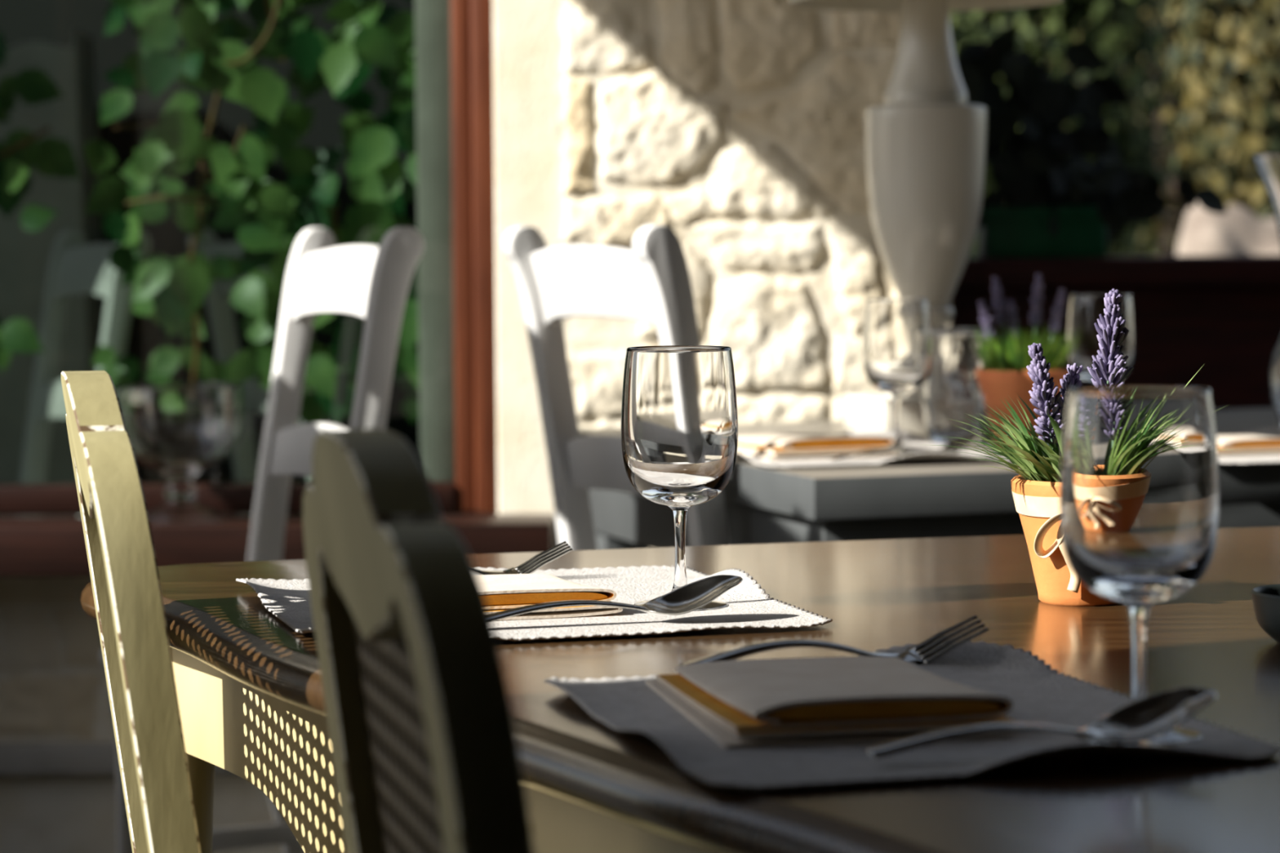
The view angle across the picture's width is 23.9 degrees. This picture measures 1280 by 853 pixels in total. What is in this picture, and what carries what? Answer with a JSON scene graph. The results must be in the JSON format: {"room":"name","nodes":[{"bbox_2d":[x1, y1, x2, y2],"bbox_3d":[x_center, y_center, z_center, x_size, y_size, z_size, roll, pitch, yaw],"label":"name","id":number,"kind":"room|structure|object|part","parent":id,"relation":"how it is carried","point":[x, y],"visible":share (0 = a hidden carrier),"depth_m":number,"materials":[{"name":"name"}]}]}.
{"room":"restaurant patio","nodes":[
{"label":"restaurant patio","id":0,"kind":"room"},
{"bbox_2d":[217,510,497,515],"bbox_3d":[-1.553,-0.807,6.310,4.105,2.900,0.100,0,4,0],"label":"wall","id":1,"kind":"structure","parent":0,"point":[455,512],"depth_m":6.33,"materials":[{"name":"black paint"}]},
{"bbox_2d":[0,0,951,852],"bbox_3d":[-1.203,-0.732,5.128,3.405,2.900,0.568,0,4,0],"label":"wall","id":2,"kind":"structure","parent":0,"point":[736,127],"depth_m":4.88,"materials":[{"name":"stone"}]},
{"bbox_2d":[0,742,232,775],"bbox_3d":[-1.562,0.546,4.928,2.668,0.050,0.035,0,4,0],"label":"step","id":3,"kind":"structure","parent":2,"relation":"attached to","point":[84,758],"depth_m":4.91,"materials":[{"name":"grey paint"}]},
{"bbox_2d":[0,0,555,576],"bbox_3d":[-1.549,-0.545,4.874,2.810,1.555,0.320,0,4,0],"label":"window","id":4,"kind":"structure","parent":2,"relation":"in","point":[164,164],"depth_m":4.92,"materials":[{"name":"brown wood"}]},
{"bbox_2d":[115,382,244,524],"bbox_3d":[-0.735,0.043,4.828,0.204,0.218,0.204,0,4,0],"label":"glass bowl","id":5,"kind":"object","parent":4,"relation":"on","point":[179,430],"visible":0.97,"depth_m":4.75,"materials":[{"name":"clear glass"}]},
{"bbox_3d":[-1.604,-0.585,4.912,2.600,1.400,0.001,0,4,0],"label":"pane","id":6,"kind":"part","parent":4,"relation":"part of","materials":[{"name":"clear glass"}]},
{"bbox_3d":[-1.605,-0.587,4.911,2.598,1.475,0.060,0,4,0],"label":"frame","id":7,"kind":"part","parent":4,"relation":"part of","materials":[{"name":"red wood"}]},
{"bbox_3d":[-1.544,0.196,4.842,2.810,0.080,0.160,0,4,0],"label":"sill","id":8,"kind":"part","parent":4,"relation":"part of","materials":[{"name":"red wood"}]},
{"bbox_3d":[-0.268,-0.596,4.908,0.076,1.475,0.066,0,4,0],"label":"frame","id":9,"kind":"part","parent":4,"relation":"part of","materials":[{"name":"brown wood"}]},
{"bbox_2d":[951,254,1279,409],"bbox_3d":[1.416,0.157,5.923,1.810,0.985,0.300,0,4,0],"label":"wall","id":10,"kind":"structure","parent":0,"point":[1220,315],"depth_m":5.78,"materials":[{"name":"brown wood"}]},
{"bbox_2d":[976,206,1106,257],"bbox_3d":[0.780,-0.379,5.888,0.242,0.098,0.192,0,4,0],"label":"planter box","id":11,"kind":"object","parent":10,"relation":"on","point":[1021,232],"visible":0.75,"depth_m":5.80,"materials":[{"name":"green paint"}]},
{"bbox_2d":[955,31,1227,246],"bbox_3d":[0.775,-0.538,5.739,0.571,0.396,0.368,-2,4,-29],"label":"shrub","id":12,"kind":"object","parent":10,"relation":"on","point":[1033,170],"visible":0.98,"depth_m":5.74,"materials":[{"name":"green plant"}]},
{"bbox_3d":[1.005,0.760,5.061,18.000,0.100,22.000,0,4,0],"label":"floor","id":13,"kind":"structure","parent":0,"visible":0},
{"bbox_2d":[0,515,78,517],"bbox_3d":[-1.211,0.013,6.133,0.235,1.613,0.200,0,4,0],"label":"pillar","id":14,"kind":"structure","parent":13,"relation":"on","point":[0,516],"depth_m":6.04,"materials":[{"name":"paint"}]},
{"bbox_2d":[16,515,80,517],"bbox_3d":[-1.145,0.166,5.582,0.382,1.055,0.414,-2,4,-28],"label":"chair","id":15,"kind":"object","parent":13,"relation":"on","point":[16,516],"visible":0.02,"depth_m":5.77,"materials":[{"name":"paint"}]},
{"bbox_3d":[-1.127,0.151,5.806,0.141,1.055,0.034,-2,4,-28],"label":"post","id":16,"kind":"part","parent":15,"relation":"part of","materials":[{"name":"paint"}]},
{"bbox_2d":[61,370,200,852],"bbox_3d":[-0.152,0.428,2.283,0.542,0.948,0.477,-1,4,-13],"label":"chair","id":17,"kind":"object","parent":13,"relation":"on","point":[130,611],"visible":1,"depth_m":2.03,"materials":[{"name":"beige paint"}]},
{"bbox_2d":[237,514,253,515],"bbox_3d":[-0.608,0.148,5.804,0.382,1.055,0.414,-2,4,-29],"label":"chair","id":18,"kind":"object","parent":13,"relation":"on","point":[237,514],"visible":0.02,"depth_m":5.92,"materials":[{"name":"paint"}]},
{"bbox_2d":[98,226,424,852],"bbox_3d":[-0.545,0.251,4.223,0.382,1.055,0.414,-2,4,-24],"label":"chair","id":19,"kind":"object","parent":13,"relation":"on","point":[371,282],"visible":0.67,"depth_m":4.33,"materials":[{"name":"paint"}]},
{"bbox_3d":[-0.603,0.329,4.202,0.255,0.025,0.348,-2,4,-24],"label":"seat","id":20,"kind":"part","parent":19,"relation":"part of","materials":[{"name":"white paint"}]},
{"bbox_3d":[-0.717,0.556,4.275,0.040,0.435,0.040,-2,4,-24],"label":"leg","id":21,"kind":"part","parent":19,"relation":"part of","materials":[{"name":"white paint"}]},
{"bbox_3d":[-0.512,0.236,4.445,0.141,1.055,0.034,-2,4,-24],"label":"post","id":22,"kind":"part","parent":19,"relation":"part of","materials":[{"name":"white paint"}]},
{"bbox_3d":[-0.409,-0.200,4.255,0.062,0.110,0.352,-2,4,-24],"label":"rail","id":23,"kind":"part","parent":19,"relation":"part of","materials":[{"name":"white paint"}]},
{"bbox_3d":[-0.358,0.258,4.098,0.141,1.055,0.034,-2,4,-24],"label":"post","id":24,"kind":"part","parent":19,"relation":"part of","materials":[{"name":"white paint"}]},
{"bbox_2d":[302,428,534,852],"bbox_3d":[0.109,0.470,1.615,0.542,0.948,0.477,-1,4,-14],"label":"chair","id":25,"kind":"object","parent":13,"relation":"on","point":[426,756],"visible":1,"depth_m":1.46,"materials":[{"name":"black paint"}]},
{"bbox_3d":[-0.105,0.243,1.546,0.052,0.364,0.309,-1,4,-14],"label":"cane panel","id":26,"kind":"part","parent":25,"relation":"part of","materials":[{"name":"beige wicker"}]},
{"bbox_2d":[502,224,729,551],"bbox_3d":[0.080,0.258,4.046,0.382,1.055,0.414,-2,4,-28],"label":"chair","id":27,"kind":"object","parent":13,"relation":"on","point":[650,282],"visible":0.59,"depth_m":4.00,"materials":[{"name":"paint"}]},
{"bbox_3d":[-0.116,0.252,4.157,0.141,1.055,0.034,-2,4,-28],"label":"post","id":28,"kind":"part","parent":27,"relation":"part of","materials":[{"name":"white paint"}]},
{"bbox_3d":[-0.057,-0.182,3.946,0.062,0.110,0.352,-2,4,-28],"label":"rail","id":29,"kind":"part","parent":27,"relation":"part of","materials":[{"name":"white paint"}]},
{"bbox_3d":[0.063,0.273,3.822,0.141,1.055,0.034,-2,4,-28],"label":"post","id":30,"kind":"part","parent":27,"relation":"part of","materials":[{"name":"white paint"}]},
{"bbox_2d":[80,526,1279,852],"bbox_3d":[0.727,0.535,2.085,1.727,0.757,2.170,-2,4,-25],"label":"dining table","id":31,"kind":"object","parent":13,"relation":"on","point":[249,685],"visible":0.56,"depth_m":2.10,"materials":[{"name":"brown wood"}]},
{"bbox_3d":[-0.389,0.526,2.605,0.077,0.723,0.059,2,4,34],"label":"leg","id":32,"kind":"part","parent":31,"relation":"part of","materials":[{"name":"beige paint"}]},
{"bbox_2d":[235,564,832,641],"bbox_3d":[-0.095,0.132,2.373,0.390,0.017,0.416,-1,4,-16],"label":"placemat","id":33,"kind":"object","parent":31,"relation":"on","point":[749,606],"visible":0.4,"depth_m":2.31,"materials":[{"name":"white fabric"}]},
{"bbox_2d":[475,541,572,574],"bbox_3d":[-0.160,0.114,2.510,0.207,0.031,0.026,-1,4,-14],"label":"fork","id":34,"kind":"object","parent":33,"relation":"on","point":[549,555],"visible":0.52,"depth_m":2.53,"materials":[{"name":"silver metal"}]},
{"bbox_2d":[477,573,622,620],"bbox_3d":[-0.124,0.128,2.358,0.173,0.022,0.200,-1,4,-16],"label":"napkin","id":35,"kind":"object","parent":33,"relation":"on","point":[509,591],"visible":0.44,"depth_m":2.28,"materials":[{"name":"beige fabric"}]},
{"bbox_2d":[489,574,742,622],"bbox_3d":[-0.024,0.128,2.240,0.204,0.028,0.044,-1,4,-10],"label":"spoon","id":36,"kind":"object","parent":33,"relation":"on","point":[687,598],"visible":0.93,"depth_m":2.25,"materials":[{"name":"silver metal"}]},
{"bbox_2d":[621,345,737,611],"bbox_3d":[0.031,0.039,2.338,0.090,0.200,0.090,0,4,0],"label":"wine glass","id":37,"kind":"object","parent":33,"relation":"on","point":[679,416],"visible":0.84,"depth_m":2.30,"materials":[{"name":"clear glass"}]},
{"bbox_3d":[0.031,0.099,2.342,0.022,0.068,0.022,0,4,0],"label":"stem","id":38,"kind":"part","parent":37,"relation":"part of","materials":[{"name":"clear glass"}]},
{"bbox_2d":[621,345,737,510],"bbox_3d":[0.030,0.002,2.336,0.090,0.126,0.090,0,4,0],"label":"bowl","id":39,"kind":"object","parent":37,"relation":"on","point":[679,416],"depth_m":2.30,"materials":[{"name":"clear glass"}]},
{"bbox_2d":[543,640,1279,790],"bbox_3d":[0.148,0.167,1.808,0.336,0.016,0.396,-1,4,-16],"label":"placemat","id":40,"kind":"object","parent":31,"relation":"on","point":[1038,694],"visible":0.56,"depth_m":1.71,"materials":[{"name":"white fabric"}]},
{"bbox_2d":[645,656,1020,748],"bbox_3d":[0.111,0.159,1.834,0.173,0.026,0.250,-1,4,-10],"label":"napkin","id":41,"kind":"object","parent":40,"relation":"on","point":[818,700],"visible":0.98,"depth_m":1.74,"materials":[{"name":"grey fabric"}]},
{"bbox_2d":[680,614,988,666],"bbox_3d":[0.127,0.144,1.990,0.207,0.032,0.028,-1,4,-13],"label":"fork","id":42,"kind":"object","parent":40,"relation":"on","point":[930,650],"visible":0.9,"depth_m":2.00,"materials":[{"name":"silver metal"}]},
{"bbox_2d":[866,686,1217,758],"bbox_3d":[0.222,0.163,1.674,0.204,0.028,0.044,-1,4,-10],"label":"spoon","id":43,"kind":"object","parent":40,"relation":"on","point":[1148,717],"visible":1,"depth_m":1.68,"materials":[{"name":"silver metal"}]},
{"bbox_2d":[1059,384,1219,746],"bbox_3d":[0.285,0.078,1.726,0.090,0.200,0.090,0,4,0],"label":"wine glass","id":44,"kind":"object","parent":40,"relation":"on","point":[1140,486],"visible":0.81,"depth_m":1.69,"materials":[{"name":"clear glass"}]},
{"bbox_3d":[0.285,0.137,1.730,0.022,0.068,0.022,0,4,0],"label":"stem","id":45,"kind":"part","parent":44,"relation":"part of","materials":[{"name":"clear glass"}]},
{"bbox_2d":[1059,384,1219,608],"bbox_3d":[0.285,0.041,1.724,0.090,0.125,0.090,0,4,0],"label":"bowl","id":46,"kind":"object","parent":44,"relation":"on","point":[1140,486],"depth_m":1.69,"materials":[{"name":"clear glass"}]},
{"bbox_2d":[931,288,1224,606],"bbox_3d":[0.337,0.015,2.377,0.249,0.247,0.152,-1,4,-3],"label":"pot","id":47,"kind":"object","parent":31,"relation":"on","point":[1035,492],"visible":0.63,"depth_m":2.36,"materials":[{"name":"ceramic"}]},
{"bbox_3d":[0.348,0.089,2.383,0.111,0.098,0.111,0,4,0],"label":"pot","id":48,"kind":"part","parent":47,"relation":"part of","materials":[{"name":"ceramic"}]},
{"bbox_2d":[1251,584,1279,644],"bbox_3d":[0.479,0.135,2.137,0.092,0.038,0.092,0,4,0],"label":"dish","id":49,"kind":"object","parent":31,"relation":"on","point":[1266,598],"visible":1,"depth_m":2.12,"materials":[{"name":"grey ceramic"}]},
{"bbox_2d":[578,407,1279,550],"bbox_3d":[0.687,0.387,4.292,1.350,0.750,0.980,-2,4,-19],"label":"dining table","id":50,"kind":"object","parent":13,"relation":"on","point":[947,498],"visible":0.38,"depth_m":3.72,"materials":[{"name":"grey paint"}]},
{"bbox_3d":[-0.027,0.454,4.500,0.070,0.600,0.070,-2,4,-19],"label":"leg","id":51,"kind":"part","parent":50,"relation":"part of","materials":[{"name":"grey paint"}]},
{"bbox_2d":[736,429,1009,467],"bbox_3d":[0.268,0.027,3.935,0.336,0.016,0.396,-1,4,-16],"label":"placemat","id":52,"kind":"object","parent":50,"relation":"on","point":[912,441],"visible":0.48,"depth_m":3.79,"materials":[{"name":"white fabric"}]},
{"bbox_2d":[737,433,898,460],"bbox_3d":[0.211,0.019,3.939,0.173,0.028,0.250,-1,4,-16],"label":"napkin","id":53,"kind":"object","parent":52,"relation":"on","point":[793,446],"visible":0.93,"depth_m":3.84,"materials":[{"name":"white fabric"}]},
{"bbox_2d":[862,297,932,455],"bbox_3d":[0.332,-0.065,3.898,0.090,0.200,0.090,0,4,0],"label":"wine glass","id":54,"kind":"object","parent":52,"relation":"on","point":[897,340],"visible":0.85,"depth_m":3.86,"materials":[{"name":"clear glass"}]},
{"bbox_2d":[862,297,932,396],"bbox_3d":[0.332,-0.102,3.896,0.090,0.125,0.090,0,4,0],"label":"bowl","id":55,"kind":"object","parent":54,"relation":"on","point":[897,340],"depth_m":3.86,"materials":[{"name":"clear glass"}]},
{"bbox_3d":[0.332,-0.005,3.902,0.022,0.068,0.022,0,4,0],"label":"stem","id":56,"kind":"part","parent":54,"relation":"part of","materials":[{"name":"clear glass"}]},
{"bbox_2d":[830,435,983,460],"bbox_3d":[0.337,0.027,3.804,0.204,0.026,0.045,-1,4,-16],"label":"spoon","id":57,"kind":"object","parent":52,"relation":"on","point":[948,449],"visible":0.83,"depth_m":3.81,"materials":[{"name":"silver metal"}]},
{"bbox_2d":[789,0,1062,436],"bbox_3d":[0.410,-0.421,4.342,0.392,0.856,0.392,-1,4,-14],"label":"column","id":58,"kind":"structure","parent":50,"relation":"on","point":[926,145],"depth_m":4.29,"materials":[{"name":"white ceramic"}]},
{"bbox_3d":[0.408,-0.728,4.322,0.392,0.240,0.392,-1,4,-14],"label":"lamp shade","id":59,"kind":"part","parent":58,"relation":"part of","materials":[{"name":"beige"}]},
{"bbox_2d":[920,327,990,444],"bbox_3d":[0.433,-0.056,4.154,0.097,0.157,0.097,0,4,0],"label":"carafe","id":60,"kind":"object","parent":50,"relation":"on","point":[951,388],"visible":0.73,"depth_m":4.11,"materials":[{"name":"clear glass"}]},
{"bbox_2d":[964,273,1083,450],"bbox_3d":[0.510,-0.085,3.991,0.160,0.233,0.171,0,4,0],"label":"pot","id":61,"kind":"object","parent":50,"relation":"on","point":[1008,377],"visible":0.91,"depth_m":3.97,"materials":[{"name":"orange ceramic"}]},
{"bbox_3d":[0.508,-0.023,4.002,0.127,0.108,0.127,0,4,0],"label":"pot","id":62,"kind":"part","parent":61,"relation":"part of","materials":[{"name":"orange ceramic"}]},
{"bbox_2d":[1066,293,1134,384],"bbox_3d":[0.630,-0.080,4.133,0.091,0.203,0.091,0,4,0],"label":"wine glass","id":63,"kind":"object","parent":50,"relation":"on","point":[1085,309],"visible":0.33,"depth_m":4.10,"materials":[{"name":"clear glass"}]},
{"bbox_2d":[1217,426,1279,463],"bbox_3d":[0.830,0.023,3.940,0.336,0.016,0.396,-1,4,-16],"label":"placemat","id":64,"kind":"object","parent":50,"relation":"on","point":[1273,432],"visible":0.21,"depth_m":3.80,"materials":[{"name":"white fabric"}]},
{"bbox_2d":[1217,435,1279,457],"bbox_3d":[0.774,0.019,3.924,0.173,0.022,0.200,-1,4,-16],"label":"napkin","id":65,"kind":"object","parent":64,"relation":"on","point":[1230,445],"visible":0.59,"depth_m":3.83,"materials":[{"name":"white fabric"}]},
{"bbox_2d":[1251,151,1279,422],"bbox_3d":[0.991,-0.199,4.416,0.194,0.400,0.194,1,4,25],"label":"glass vase","id":66,"kind":"object","parent":50,"relation":"on","point":[1267,164],"visible":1,"depth_m":4.39,"materials":[{"name":"clear glass"}]},
{"bbox_2d":[950,0,1183,257],"bbox_3d":[1.232,-1.155,10.146,1.157,3.064,0.950,1,4,26],"label":"tree","id":67,"kind":"object","parent":13,"relation":"on","point":[1024,24],"visible":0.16,"depth_m":9.95,"materials":[{"name":"green plant"}]},
{"bbox_2d":[985,0,1277,256],"bbox_3d":[2.292,-2.220,15.502,2.510,4.472,1.774,-1,4,-5],"label":"tree","id":68,"kind":"object","parent":13,"relation":"on","point":[1205,6],"visible":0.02,"depth_m":15.19,"materials":[{"name":"green plant"}]},
{"bbox_2d":[1038,0,1279,256],"bbox_3d":[2.221,-1.620,12.520,2.014,3.667,1.358,0,4,4],"label":"tree","id":69,"kind":"object","parent":13,"relation":"on","point":[1168,230],"visible":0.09,"depth_m":12.36,"materials":[{"name":"green plant"}]},
{"bbox_2d":[1161,0,1279,218],"bbox_3d":[2.071,-1.035,8.980,1.066,2.964,0.817,0,4,6],"label":"tree","id":70,"kind":"object","parent":13,"relation":"on","point":[1255,131],"visible":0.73,"depth_m":8.83,"materials":[{"name":"green plant"}]},
{"bbox_2d":[1176,200,1279,255],"bbox_3d":[1.621,-0.019,8.218,0.446,1.204,0.495,0,4,0],"label":"boulder","id":71,"kind":"object","parent":13,"relation":"on","point":[1238,231],"visible":0.12,"depth_m":8.14,"materials":[{"name":"stone"}]},
{"label":"outside","id":72,"kind":"structure","parent":0,"visible":0},
{"bbox_2d":[974,24,1279,257],"bbox_3d":[5.947,-1.556,18.562,15.027,3.294,1.262,0,4,1],"label":"hedge","id":73,"kind":"object","parent":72,"point":[1253,167],"visible":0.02,"depth_m":18.22,"materials":[{"name":"green plant"}]}
]}

